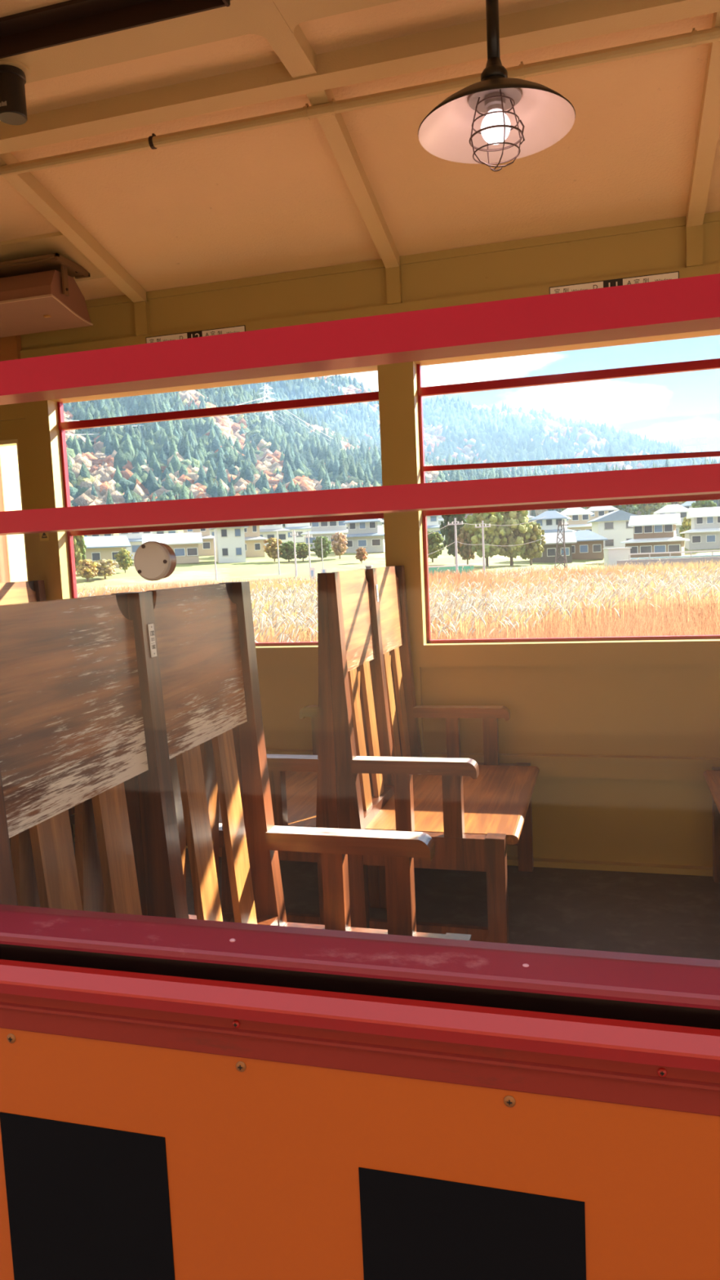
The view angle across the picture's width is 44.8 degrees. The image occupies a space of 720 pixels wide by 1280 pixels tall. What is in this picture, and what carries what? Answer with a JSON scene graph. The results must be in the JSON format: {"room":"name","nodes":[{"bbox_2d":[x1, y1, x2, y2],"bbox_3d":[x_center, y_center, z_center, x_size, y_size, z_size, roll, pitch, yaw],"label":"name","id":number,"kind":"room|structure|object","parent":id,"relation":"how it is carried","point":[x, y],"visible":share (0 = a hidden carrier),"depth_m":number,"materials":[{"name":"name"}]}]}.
{"room":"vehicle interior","nodes":[
{"label":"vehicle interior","id":0,"kind":"room"},
{"bbox_2d":[0,211,719,876],"bbox_3d":[0.939,-0.286,3.327,8.400,2.480,0.122,-1,6,16],"label":"wall","id":1,"kind":"structure","parent":0,"point":[622,736],"depth_m":3.42,"materials":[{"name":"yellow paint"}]},
{"bbox_2d":[0,465,9,582],"bbox_3d":[-1.979,-0.450,4.192,0.680,0.920,0.023,-1,6,16],"label":"curtain","id":2,"kind":"object","parent":1,"relation":"hanging from","point":[4,566],"visible":0.38,"depth_m":4.10,"materials":[{"name":"fabric"}]},
{"bbox_2d":[0,334,21,361],"bbox_3d":[-1.570,-1.252,3.874,0.146,0.200,0.032,-1,6,16],"label":"trim","id":3,"kind":"structure","parent":1,"relation":"attached to","point":[10,346],"depth_m":3.85,"materials":[{"name":"brown wood"}]},
{"bbox_2d":[0,444,27,582],"bbox_3d":[-1.571,-0.457,4.071,0.170,0.920,0.011,-1,6,16],"label":"window","id":4,"kind":"structure","parent":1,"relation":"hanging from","point":[8,454],"depth_m":4.07,"materials":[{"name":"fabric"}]},
{"bbox_2d":[0,418,38,581],"bbox_3d":[-1.927,-0.464,4.109,0.986,1.042,0.065,-1,6,16],"label":"window","id":5,"kind":"structure","parent":1,"relation":"in","point":[13,432],"depth_m":3.93,"materials":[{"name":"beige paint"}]},
{"bbox_2d":[39,532,48,541],"bbox_3d":[-1.416,-0.471,3.918,0.048,0.052,0.002,-1,6,16],"label":"warning sticker","id":6,"kind":"object","parent":1,"relation":"attached to","point":[43,536],"visible":0.76,"depth_m":3.92,"materials":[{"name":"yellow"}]},
{"bbox_2d":[0,231,106,281],"bbox_3d":[-1.547,-1.492,3.542,1.140,0.080,0.300,-1,6,16],"label":"trim","id":7,"kind":"structure","parent":1,"relation":"attached to","point":[53,242],"depth_m":3.36,"materials":[{"name":"paint"}]},
{"bbox_2d":[0,253,93,337],"bbox_3d":[-1.398,-1.378,3.536,0.597,0.201,0.276,-1,6,16],"label":"box","id":8,"kind":"object","parent":7,"relation":"hanging from","point":[40,293],"visible":1,"depth_m":3.43,"materials":[{"name":"brown wood"}]},
{"bbox_2d":[0,152,146,302],"bbox_3d":[-1.268,-1.427,2.458,0.070,0.288,2.520,-1,6,16],"label":"trim","id":9,"kind":"structure","parent":1,"relation":"attached to","point":[25,184],"depth_m":3.19,"materials":[{"name":"paint"}]},
{"bbox_2d":[145,324,245,343],"bbox_3d":[-0.685,-1.254,3.625,0.452,0.050,0.005,-1,6,16],"label":"sign","id":10,"kind":"object","parent":1,"relation":"attached to","point":[238,328],"visible":0.63,"depth_m":3.62,"materials":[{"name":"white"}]},
{"bbox_2d":[57,391,383,645],"bbox_3d":[-0.607,-0.525,3.772,1.501,1.112,0.029,-1,6,16],"label":"window","id":11,"kind":"structure","parent":1,"relation":"in","point":[373,396],"depth_m":3.76,"materials":[{"name":"red paint"}]},
{"bbox_2d":[240,0,399,268],"bbox_3d":[-0.218,-1.445,2.160,0.070,0.288,2.520,-1,6,16],"label":"trim","id":12,"kind":"structure","parent":1,"relation":"attached to","point":[295,52],"depth_m":2.62,"materials":[{"name":"paint"}]},
{"bbox_2d":[417,358,719,643],"bbox_3d":[0.974,-0.553,3.321,1.501,1.112,0.033,-1,6,16],"label":"window","id":13,"kind":"structure","parent":1,"relation":"in","point":[708,364],"depth_m":3.36,"materials":[{"name":"red paint"}]},
{"bbox_2d":[549,271,679,293],"bbox_3d":[0.918,-1.282,3.170,0.452,0.050,0.005,-1,6,16],"label":"sign","id":14,"kind":"object","parent":1,"relation":"attached to","point":[672,275],"visible":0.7,"depth_m":3.17,"materials":[{"name":"white paper"}]},
{"bbox_2d":[685,11,719,226],"bbox_3d":[0.832,-1.463,1.862,0.070,0.288,2.520,-1,6,16],"label":"trim","id":15,"kind":"structure","parent":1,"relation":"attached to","point":[708,126],"depth_m":2.65,"materials":[{"name":"paint"}]},
{"bbox_2d":[0,0,719,300],"bbox_3d":[0.529,-1.523,1.956,8.400,0.320,2.710,-1,6,16],"label":"ceiling","id":16,"kind":"structure","parent":0,"point":[277,198],"depth_m":2.88,"materials":[{"name":"paint"}]},
{"bbox_2d":[0,0,230,58],"bbox_3d":[-1.379,-1.499,2.259,2.165,0.062,0.214,-1,6,16],"label":"trim","id":17,"kind":"structure","parent":16,"relation":"attached to","point":[71,20],"depth_m":2.15,"materials":[{"name":"brown paint"}]},
{"bbox_2d":[5,0,400,83],"bbox_3d":[0.519,-1.563,1.926,8.400,0.055,0.185,-1,6,16],"label":"trim","id":18,"kind":"structure","parent":16,"relation":"attached to","point":[233,20],"depth_m":2.19,"materials":[{"name":"paint"}]},
{"bbox_2d":[0,57,31,124],"bbox_3d":[-0.927,-1.446,2.317,0.110,0.123,0.110,-1,6,16],"label":"canister","id":19,"kind":"object","parent":18,"relation":"attached to","point":[14,74],"visible":1,"depth_m":2.29,"materials":[{"name":"black metal"}]},
{"bbox_2d":[417,0,575,171],"bbox_3d":[0.312,-1.318,2.034,0.364,0.434,0.364,-3,6,-4],"label":"pendant lamp","id":20,"kind":"object","parent":18,"relation":"hanging from","point":[500,118],"visible":1,"depth_m":2.06,"materials":[{"name":"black metal"}]},
{"bbox_2d":[467,88,521,112],"bbox_3d":[0.315,-1.253,2.041,0.124,0.041,0.124,-1,6,16],"label":"socket","id":21,"kind":"object","parent":20,"relation":"attached to","point":[508,99],"depth_m":2.03,"materials":[{"name":"white metal"}]},
{"bbox_2d":[0,0,719,154],"bbox_3d":[0.604,-1.592,2.224,8.400,0.062,0.078,-1,6,16],"label":"trim","id":22,"kind":"structure","parent":16,"relation":"attached to","point":[575,20],"depth_m":2.38,"materials":[{"name":"paint"}]},
{"bbox_2d":[0,26,719,177],"bbox_3d":[0.633,-1.556,2.326,8.400,0.046,0.036,-1,6,16],"label":"conduit pipe","id":23,"kind":"object","parent":16,"relation":"attached to","point":[694,38],"visible":0.98,"depth_m":2.49,"materials":[{"name":"paint"}]},
{"bbox_2d":[0,1027,719,1279],"bbox_3d":[0.268,0.951,0.887,8.400,1.026,0.006,-1,6,16],"label":"wall","id":24,"kind":"structure","parent":0,"point":[264,1160],"depth_m":0.93,"materials":[{"name":"orange metal"}]},
{"bbox_2d":[6,1033,15,1043],"bbox_3d":[-0.407,0.465,1.020,0.012,0.012,0.004,-1,6,16],"label":"screw","id":25,"kind":"object","parent":24,"relation":"attached to","point":[11,1037],"visible":1,"depth_m":1.02,"materials":[{"name":"metal"}]},
{"bbox_2d":[0,1111,174,1279],"bbox_3d":[-0.302,1.015,1.052,0.218,0.919,0.002,-1,6,16],"label":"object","id":26,"kind":"structure","parent":24,"relation":"attached to","point":[85,1202],"depth_m":1.02,"materials":[{"name":"black paint"}]},
{"bbox_2d":[235,1061,245,1071],"bbox_3d":[-0.129,0.459,0.941,0.012,0.012,0.004,-1,6,16],"label":"screw","id":27,"kind":"object","parent":24,"relation":"attached to","point":[240,1065],"visible":1,"depth_m":0.94,"materials":[{"name":"metal"}]},
{"bbox_2d":[358,1167,586,1279],"bbox_3d":[0.130,1.008,0.929,0.230,0.919,0.002,-1,6,16],"label":"trim","id":28,"kind":"structure","parent":24,"relation":"attached to","point":[414,1227],"depth_m":0.89,"materials":[{"name":"black paint"}]},
{"bbox_2d":[503,1095,515,1106],"bbox_3d":[0.148,0.456,0.863,0.012,0.012,0.004,-1,6,16],"label":"screw","id":29,"kind":"object","parent":24,"relation":"attached to","point":[508,1100],"visible":1,"depth_m":0.86,"materials":[{"name":"metal"}]},
{"bbox_2d":[72,842,719,959],"bbox_3d":[0.642,1.053,2.200,8.400,0.060,2.540,-1,6,16],"label":"floor","id":30,"kind":"structure","parent":0,"point":[664,914],"depth_m":3.09,"materials":[{"name":"brown wood"}]},
{"bbox_2d":[0,580,74,848],"bbox_3d":[-1.282,0.378,3.468,0.538,1.210,0.929,-1,6,16],"label":"wooden bench","id":31,"kind":"object","parent":30,"relation":"on","point":[21,592],"visible":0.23,"depth_m":3.80,"materials":[{"name":"brown wood"}]},
{"bbox_2d":[0,582,244,922],"bbox_3d":[-0.632,0.523,1.660,0.538,1.210,0.929,-1,6,16],"label":"wooden bench","id":32,"kind":"object","parent":30,"relation":"on","point":[87,860],"visible":0.19,"depth_m":1.54,"materials":[{"name":"brown wood"}]},
{"bbox_2d":[0,581,471,940],"bbox_3d":[-0.114,0.514,1.513,0.538,1.210,0.929,-1,6,16],"label":"wooden bench","id":33,"kind":"object","parent":30,"relation":"on","point":[98,693],"visible":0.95,"depth_m":1.54,"materials":[{"name":"brown wood"}]},
{"bbox_2d":[193,565,402,924],"bbox_3d":[-0.208,0.359,3.163,0.538,1.210,0.929,-1,6,16],"label":"wooden bench","id":34,"kind":"object","parent":30,"relation":"on","point":[303,788],"visible":0.3,"depth_m":2.70,"materials":[{"name":"brown wood"}]},
{"bbox_2d":[326,565,539,943],"bbox_3d":[0.310,0.350,3.016,0.538,1.210,0.929,-1,6,16],"label":"wooden bench","id":35,"kind":"object","parent":30,"relation":"on","point":[471,811],"visible":1,"depth_m":2.78,"materials":[{"name":"brown wood"}]},
{"bbox_2d":[703,766,719,882],"bbox_3d":[1.394,0.332,2.709,0.538,1.210,0.929,-1,6,16],"label":"wooden bench","id":36,"kind":"object","parent":30,"relation":"on","point":[712,777],"visible":1,"depth_m":3.20,"materials":[{"name":"brown wood"}]},
{"bbox_3d":[0.236,-0.014,0.833,8.400,2.480,0.074,-1,6,16],"label":"wall","id":37,"kind":"structure","parent":0,"visible":0},
{"bbox_2d":[0,273,719,1029],"bbox_3d":[0.226,-0.213,0.811,1.720,1.240,0.060,-1,6,16],"label":"window","id":38,"kind":"structure","parent":37,"relation":"in","point":[681,991],"depth_m":0.88,"materials":[{"name":"paint"}]},
{"bbox_2d":[133,541,176,581],"bbox_3d":[-0.223,-0.086,0.950,0.043,0.043,0.022,-1,6,16],"label":"disc","id":39,"kind":"object","parent":38,"relation":"attached to","point":[153,560],"visible":1,"depth_m":0.94,"materials":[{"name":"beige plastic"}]},
{"bbox_2d":[0,993,719,1116],"bbox_3d":[0.244,0.420,0.835,8.400,0.044,0.016,-1,6,16],"label":"trim","id":40,"kind":"structure","parent":37,"relation":"attached to","point":[634,1084],"depth_m":0.89,"materials":[{"name":"red paint"}]},
{"bbox_2d":[0,959,719,1072],"bbox_3d":[0.245,0.381,0.840,8.400,0.036,0.057,-1,6,16],"label":"trim","id":41,"kind":"structure","parent":37,"relation":"attached to","point":[696,1048],"depth_m":0.88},
{"bbox_2d":[657,1067,666,1076],"bbox_3d":[0.283,0.405,0.817,0.008,0.008,0.004,-1,6,16],"label":"screw","id":42,"kind":"object","parent":37,"relation":"attached to","point":[662,1072],"visible":1,"depth_m":0.82,"materials":[{"name":"brown paint"}]},
{"label":"outside","id":43,"kind":"structure","parent":0,"visible":0},
{"bbox_3d":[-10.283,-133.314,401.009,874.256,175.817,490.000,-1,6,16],"label":"hill","id":44,"kind":"object","parent":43,"visible":0},
{"bbox_2d":[257,384,276,419],"bbox_3d":[-47.701,-118.123,449.823,10.102,26.214,7.442,-3,6,-5],"label":"transmission tower","id":45,"kind":"structure","parent":44,"relation":"on","point":[266,386],"depth_m":448.39,"materials":[{"name":"metal"}]},
{"bbox_2d":[62,384,719,526],"bbox_3d":[-29.508,-124.386,394.503,538.353,176.538,361.107,-1,6,16],"label":"forest","id":46,"kind":"object","parent":44,"relation":"on","point":[249,453],"visible":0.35,"depth_m":342.45,"materials":[{"name":"green plant"}]},
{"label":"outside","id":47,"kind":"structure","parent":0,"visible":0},
{"bbox_2d":[75,524,719,586],"bbox_3d":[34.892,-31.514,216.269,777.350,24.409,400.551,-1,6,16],"label":"ground","id":48,"kind":"structure","parent":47,"point":[254,567],"depth_m":125.49,"materials":[{"name":"green plant"}]},
{"bbox_2d":[72,535,86,573],"bbox_3d":[-37.589,-11.969,115.464,3.056,7.562,3.003,-1,6,16],"label":"broadleaf tree","id":49,"kind":"object","parent":48,"relation":"on","point":[79,546],"visible":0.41,"depth_m":114.76,"materials":[{"name":"green plant"}]},
{"bbox_2d":[75,559,98,581],"bbox_3d":[-34.548,-8.659,110.392,2.991,3.102,3.160,-1,6,16],"label":"broadleaf tree","id":50,"kind":"object","parent":48,"relation":"on","point":[86,568],"visible":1,"depth_m":109.75,"materials":[{"name":"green plant"}]},
{"bbox_2d":[83,535,130,568],"bbox_3d":[-37.605,-12.837,127.991,7.000,4.700,6.400,-5,6,-24],"label":"house","id":51,"kind":"structure","parent":48,"relation":"on","point":[98,548],"depth_m":125.92,"materials":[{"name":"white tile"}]},
{"bbox_2d":[94,559,122,578],"bbox_3d":[-33.007,-9.042,112.991,3.735,2.843,3.719,-1,6,16],"label":"broadleaf tree","id":52,"kind":"object","parent":48,"relation":"on","point":[105,567],"visible":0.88,"depth_m":112.19,"materials":[{"name":"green plant"}]},
{"bbox_2d":[114,547,133,573],"bbox_3d":[-32.154,-10.708,119.311,2.414,3.667,2.395,-1,6,16],"label":"broadleaf tree","id":53,"kind":"object","parent":48,"relation":"on","point":[123,558],"visible":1,"depth_m":118.78,"materials":[{"name":"green plant"}]},
{"bbox_2d":[118,531,152,559],"bbox_3d":[-37.525,-17.009,146.380,8.900,7.000,7.400,-4,6,-14],"label":"house","id":54,"kind":"structure","parent":48,"relation":"on","point":[135,539],"depth_m":143.67,"materials":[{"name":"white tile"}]},
{"bbox_2d":[152,529,177,533],"bbox_3d":[-47.659,-26.962,208.104,9.400,7.000,7.400,-4,6,-13],"label":"house","id":55,"kind":"structure","parent":48,"relation":"on","point":[175,531],"depth_m":205.64,"materials":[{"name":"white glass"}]},
{"bbox_2d":[142,532,202,564],"bbox_3d":[-29.151,-14.219,136.212,9.000,4.700,7.400,-4,6,-12],"label":"house","id":56,"kind":"structure","parent":48,"relation":"on","point":[184,546],"depth_m":133.85,"materials":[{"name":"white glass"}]},
{"bbox_2d":[183,528,214,555],"bbox_3d":[-28.818,-18.336,154.336,7.600,7.000,6.400,-4,6,-10],"label":"house","id":57,"kind":"structure","parent":48,"relation":"on","point":[206,548],"depth_m":152.37,"materials":[{"name":"beige paint"}]},
{"bbox_2d":[213,537,217,580],"bbox_3d":[-18.237,-9.949,110.057,0.190,5.900,0.200,-1,6,16],"label":"utility pole","id":58,"kind":"object","parent":48,"relation":"on","point":[213,537],"visible":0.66,"depth_m":109.98,"materials":[{"name":"concrete"}]},
{"bbox_2d":[208,525,248,563],"bbox_3d":[-20.552,-15.747,137.626,5.600,7.200,6.400,-4,6,-14],"label":"house","id":59,"kind":"structure","parent":48,"relation":"on","point":[229,542],"depth_m":135.32,"materials":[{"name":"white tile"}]},
{"bbox_2d":[244,524,268,557],"bbox_3d":[-18.847,-17.679,149.842,6.000,7.000,6.400,-3,6,-7],"label":"house","id":60,"kind":"structure","parent":48,"relation":"on","point":[254,543],"depth_m":147.72,"materials":[{"name":"beige paint"}]},
{"bbox_2d":[262,537,282,561],"bbox_3d":[-13.378,-13.982,136.602,3.358,4.184,3.456,-1,6,16],"label":"broadleaf tree","id":61,"kind":"object","parent":48,"relation":"on","point":[271,548],"visible":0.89,"depth_m":135.79,"materials":[{"name":"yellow plant"}]},
{"bbox_2d":[259,524,291,546],"bbox_3d":[-18.724,-23.148,182.698,8.400,7.000,7.400,-3,6,-6],"label":"house","id":62,"kind":"structure","parent":48,"relation":"on","point":[268,531],"depth_m":180.02,"materials":[{"name":"white paint"}]},
{"bbox_2d":[276,540,301,562],"bbox_3d":[-11.166,-13.593,135.917,3.427,3.662,3.273,-1,6,16],"label":"broadleaf tree","id":63,"kind":"object","parent":48,"relation":"on","point":[287,548],"visible":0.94,"depth_m":135.06,"materials":[{"name":"green plant"}]},
{"bbox_2d":[290,529,297,577],"bbox_3d":[-8.246,-10.698,111.183,1.020,6.500,0.260,-1,6,16],"label":"utility pole","id":64,"kind":"object","parent":48,"relation":"on","point":[293,533],"visible":0.92,"depth_m":111.06,"materials":[{"name":"concrete"}]},
{"bbox_2d":[283,522,311,542],"bbox_3d":[-13.855,-25.131,194.014,8.400,7.000,7.400,-4,6,-10],"label":"house","id":65,"kind":"structure","parent":48,"relation":"on","point":[300,528],"depth_m":191.26,"materials":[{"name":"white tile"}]},
{"bbox_2d":[295,542,312,560],"bbox_3d":[-9.054,-13.780,138.019,2.909,3.201,2.769,-1,6,16],"label":"broadleaf tree","id":66,"kind":"object","parent":48,"relation":"on","point":[303,553],"visible":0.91,"depth_m":137.42,"materials":[{"name":"green plant"}]},
{"bbox_2d":[304,532,312,567],"bbox_3d":[-6.556,-10.913,113.287,1.020,6.100,0.220,-1,6,16],"label":"utility pole","id":67,"kind":"object","parent":48,"relation":"on","point":[308,536],"visible":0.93,"depth_m":113.12,"materials":[{"name":"concrete"}]},
{"bbox_2d":[310,536,332,560],"bbox_3d":[-6.035,-14.168,137.078,3.109,4.230,3.058,-1,6,16],"label":"broadleaf tree","id":68,"kind":"object","parent":48,"relation":"on","point":[317,549],"visible":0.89,"depth_m":136.49,"materials":[{"name":"green plant"}]},
{"bbox_2d":[300,520,347,548],"bbox_3d":[-6.061,-21.348,170.640,10.900,7.000,7.400,-3,6,-2],"label":"house","id":69,"kind":"structure","parent":48,"relation":"on","point":[326,529],"depth_m":168.21,"materials":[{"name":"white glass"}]},
{"bbox_2d":[330,531,347,559],"bbox_3d":[-3.296,-15.163,141.111,2.965,4.721,3.017,-1,6,16],"label":"broadleaf tree","id":70,"kind":"object","parent":48,"relation":"on","point":[339,548],"visible":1,"depth_m":140.41,"materials":[{"name":"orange plant"}]},
{"bbox_2d":[355,547,368,563],"bbox_3d":[0.177,-12.571,131.312,1.949,2.666,1.892,-1,6,16],"label":"broadleaf tree","id":71,"kind":"object","parent":48,"relation":"on","point":[361,554],"visible":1,"depth_m":130.94,"materials":[{"name":"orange plant"}]},
{"bbox_2d":[342,518,385,552],"bbox_3d":[0.976,-19.159,156.881,8.900,7.000,7.400,-1,6,13],"label":"house","id":72,"kind":"structure","parent":48,"relation":"on","point":[367,534],"depth_m":154.24,"materials":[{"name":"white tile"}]},
{"bbox_2d":[426,531,444,562],"bbox_3d":[10.713,-13.815,130.824,3.729,5.013,4.118,-1,6,16],"label":"broadleaf tree","id":73,"kind":"object","parent":48,"relation":"on","point":[434,539],"visible":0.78,"depth_m":129.85,"materials":[{"name":"green plant"}]},
{"bbox_2d":[426,515,445,542],"bbox_3d":[13.185,-23.887,183.063,9.900,7.000,7.400,-3,6,-1],"label":"house","id":74,"kind":"structure","parent":48,"relation":"on","point":[433,525],"depth_m":180.68,"materials":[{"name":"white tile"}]},
{"bbox_2d":[440,513,466,564],"bbox_3d":[13.715,-15.433,126.443,4.346,9.530,4.197,-1,6,16],"label":"broadleaf tree","id":75,"kind":"object","parent":48,"relation":"on","point":[449,532],"visible":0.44,"depth_m":125.40,"materials":[{"name":"green plant"}]},
{"bbox_2d":[457,525,476,564],"bbox_3d":[15.276,-13.339,124.336,3.364,5.985,3.206,-1,6,16],"label":"broadleaf tree","id":76,"kind":"object","parent":48,"relation":"on","point":[466,553],"visible":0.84,"depth_m":123.64,"materials":[{"name":"green plant"}]},
{"bbox_2d":[463,511,506,566],"bbox_3d":[17.558,-14.392,122.060,5.839,8.754,5.823,-1,6,16],"label":"broadleaf tree","id":77,"kind":"object","parent":48,"relation":"on","point":[491,536],"visible":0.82,"depth_m":120.51,"materials":[{"name":"green plant"}]},
{"bbox_2d":[495,510,533,565],"bbox_3d":[21.168,-14.914,123.368,6.333,9.411,6.372,-1,6,16],"label":"broadleaf tree","id":78,"kind":"object","parent":48,"relation":"on","point":[510,517],"visible":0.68,"depth_m":121.96,"materials":[{"name":"green plant"}]},
{"bbox_2d":[518,521,546,564],"bbox_3d":[24.473,-13.688,124.891,4.236,6.560,4.231,-1,6,16],"label":"broadleaf tree","id":79,"kind":"object","parent":48,"relation":"on","point":[533,549],"visible":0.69,"depth_m":123.82,"materials":[{"name":"green plant"}]},
{"bbox_2d":[530,510,577,533],"bbox_3d":[36.036,-20.832,164.859,8.900,7.000,7.400,-1,6,20],"label":"house","id":80,"kind":"structure","parent":48,"relation":"on","point":[549,523],"depth_m":162.68,"materials":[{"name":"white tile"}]},
{"bbox_2d":[532,531,577,563],"bbox_3d":[29.188,-14.095,134.139,7.400,4.700,6.400,-2,6,8],"label":"house","id":81,"kind":"structure","parent":48,"relation":"on","point":[548,554],"depth_m":131.67,"materials":[{"name":"grey paint"}]},
{"bbox_2d":[560,507,594,531],"bbox_3d":[44.895,-24.214,183.081,9.900,7.000,7.400,-2,6,8],"label":"house","id":82,"kind":"structure","parent":48,"relation":"on","point":[580,517],"depth_m":180.64,"materials":[{"name":"white"}]},
{"bbox_2d":[571,529,608,559],"bbox_3d":[36.021,-15.300,140.657,7.400,4.700,6.400,-1,6,14],"label":"house","id":83,"kind":"structure","parent":48,"relation":"on","point":[589,544],"depth_m":138.16,"materials":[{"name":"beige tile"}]},
{"bbox_2d":[586,505,619,519],"bbox_3d":[55.999,-27.937,202.638,10.400,7.000,7.400,-1,6,16],"label":"house","id":84,"kind":"structure","parent":48,"relation":"on","point":[598,511],"depth_m":200.44,"materials":[{"name":"grey tile"}]},
{"bbox_2d":[586,510,638,548],"bbox_3d":[44.671,-18.882,152.488,8.600,7.200,7.400,-2,6,4],"label":"house","id":85,"kind":"structure","parent":48,"relation":"on","point":[612,526],"depth_m":149.53,"materials":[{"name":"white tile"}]},
{"bbox_2d":[603,547,631,568],"bbox_3d":[32.635,-10.362,110.852,2.950,2.600,2.600,-2,6,2],"label":"shed","id":86,"kind":"object","parent":48,"relation":"on","point":[611,556],"visible":0.76,"depth_m":109.64,"materials":[{"name":"white"}]},
{"bbox_2d":[611,504,639,514],"bbox_3d":[68.272,-33.892,227.711,8.505,9.217,8.229,-1,6,16],"label":"broadleaf tree","id":87,"kind":"object","parent":48,"relation":"on","point":[632,508],"visible":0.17,"depth_m":225.33,"materials":[{"name":"green plant"}]},
{"bbox_2d":[635,502,671,515],"bbox_3d":[78.725,-36.074,234.711,9.372,9.896,9.828,-1,6,16],"label":"broadleaf tree","id":88,"kind":"object","parent":48,"relation":"on","point":[646,508],"visible":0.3,"depth_m":232.59,"materials":[{"name":"green plant"}]},
{"bbox_2d":[619,513,689,558],"bbox_3d":[45.145,-15.659,133.721,9.400,7.000,7.400,0,6,25],"label":"house","id":89,"kind":"structure","parent":48,"relation":"on","point":[654,533],"depth_m":131.48,"materials":[{"name":"white paint"}]},
{"bbox_2d":[653,504,688,537],"bbox_3d":[61.574,-23.100,171.887,9.400,7.000,7.400,-1,6,20],"label":"house","id":90,"kind":"structure","parent":48,"relation":"on","point":[669,508],"depth_m":169.44,"materials":[{"name":"white"}]},
{"bbox_2d":[630,554,719,559],"bbox_3d":[41.285,-10.383,114.521,17.600,1.150,0.500,-1,6,19],"label":"wall","id":91,"kind":"structure","parent":48,"relation":"on","point":[716,555],"depth_m":114.20,"materials":[{"name":"grey concrete"}]},
{"bbox_2d":[679,516,691,537],"bbox_3d":[57.606,-18.951,153.513,3.087,5.586,3.238,-1,6,16],"label":"broadleaf tree","id":92,"kind":"object","parent":48,"relation":"on","point":[686,524],"visible":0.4,"depth_m":152.63,"materials":[{"name":"green plant"}]},
{"bbox_2d":[680,501,695,508],"bbox_3d":[76.449,-28.606,198.992,9.400,7.000,7.400,0,6,21],"label":"house","id":93,"kind":"structure","parent":48,"relation":"on","point":[687,504],"depth_m":197.35,"materials":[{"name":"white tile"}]},
{"bbox_2d":[680,506,719,550],"bbox_3d":[58.812,-18.871,147.611,8.200,7.000,7.400,-1,6,14],"label":"house","id":94,"kind":"structure","parent":48,"relation":"on","point":[704,532],"depth_m":145.40,"materials":[{"name":"white paint"}]},
{"bbox_2d":[691,500,716,507],"bbox_3d":[69.163,-24.708,175.339,5.430,8.245,5.590,-1,6,16],"label":"broadleaf tree","id":95,"kind":"object","parent":48,"relation":"on","point":[699,504],"visible":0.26,"depth_m":173.89,"materials":[{"name":"green plant"}]},
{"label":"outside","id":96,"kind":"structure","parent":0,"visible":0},
{"bbox_3d":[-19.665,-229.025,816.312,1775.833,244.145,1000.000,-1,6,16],"label":"mountain","id":97,"kind":"object","parent":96,"visible":0},
{"bbox_2d":[240,374,719,474],"bbox_3d":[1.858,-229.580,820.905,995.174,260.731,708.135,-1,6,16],"label":"forest","id":98,"kind":"object","parent":97,"relation":"on","point":[487,434],"visible":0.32,"depth_m":812.93,"materials":[{"name":"green plant"}]},
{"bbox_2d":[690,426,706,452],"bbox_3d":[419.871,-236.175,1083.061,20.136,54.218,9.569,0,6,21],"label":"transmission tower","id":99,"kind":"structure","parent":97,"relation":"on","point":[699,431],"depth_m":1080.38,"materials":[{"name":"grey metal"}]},
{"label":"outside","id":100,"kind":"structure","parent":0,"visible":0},
{"bbox_2d":[76,569,603,592],"bbox_3d":[8.916,-3.242,55.989,207.293,1.230,111.323,-1,6,16],"label":"ground","id":101,"kind":"structure","parent":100,"point":[143,584],"depth_m":106.95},
{"bbox_2d":[309,567,315,581],"bbox_3d":[-5.207,-6.874,95.655,0.600,2.100,0.160,-3,6,-3],"label":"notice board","id":102,"kind":"object","parent":101,"relation":"on","point":[312,570],"visible":0.67,"depth_m":95.54,"materials":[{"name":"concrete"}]},
{"bbox_2d":[76,558,719,642],"bbox_3d":[-5.134,-2.508,53.739,78.808,1.450,84.159,-1,6,16],"label":"grass field","id":103,"kind":"structure","parent":101,"relation":"on","point":[665,622],"depth_m":28.19,"materials":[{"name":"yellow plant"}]},
{"bbox_2d":[428,564,474,577],"bbox_3d":[9.775,-8.073,103.271,7.330,1.400,0.160,-2,6,6],"label":"fence","id":104,"kind":"object","parent":101,"relation":"on","point":[433,568],"visible":0.38,"depth_m":103.10,"materials":[{"name":"teal metal"}]},
{"bbox_2d":[447,518,462,575],"bbox_3d":[10.030,-9.117,90.996,1.600,7.100,0.280,-1,6,16],"label":"utility pole","id":105,"kind":"object","parent":101,"relation":"on","point":[455,523],"visible":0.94,"depth_m":90.81,"materials":[{"name":"wood"}]},
{"bbox_2d":[475,520,490,572],"bbox_3d":[12.817,-9.007,90.657,1.600,6.700,0.260,-1,6,16],"label":"utility pole","id":106,"kind":"object","parent":101,"relation":"on","point":[482,526],"visible":0.92,"depth_m":90.48,"materials":[{"name":"wood"}]},
{"bbox_2d":[554,520,568,571],"bbox_3d":[22.250,-10.193,96.964,1.599,6.044,1.595,-1,6,13],"label":"lattice mast","id":107,"kind":"object","parent":101,"relation":"on","point":[560,522],"visible":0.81,"depth_m":96.52,"materials":[{"name":"metal"}]},
{"bbox_2d":[559,519,568,567],"bbox_3d":[23.568,-10.511,100.748,1.020,6.700,0.200,-1,6,16],"label":"utility pole","id":108,"kind":"object","parent":101,"relation":"on","point":[563,523],"visible":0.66,"depth_m":100.49,"materials":[{"name":"grey metal"}]},
{"bbox_2d":[617,550,719,568],"bbox_3d":[37.525,-7.847,87.309,22.800,2.440,0.600,0,6,22],"label":"embankment","id":109,"kind":"object","parent":101,"relation":"on","point":[708,558],"visible":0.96,"depth_m":89.29,"materials":[{"name":"grey concrete"}]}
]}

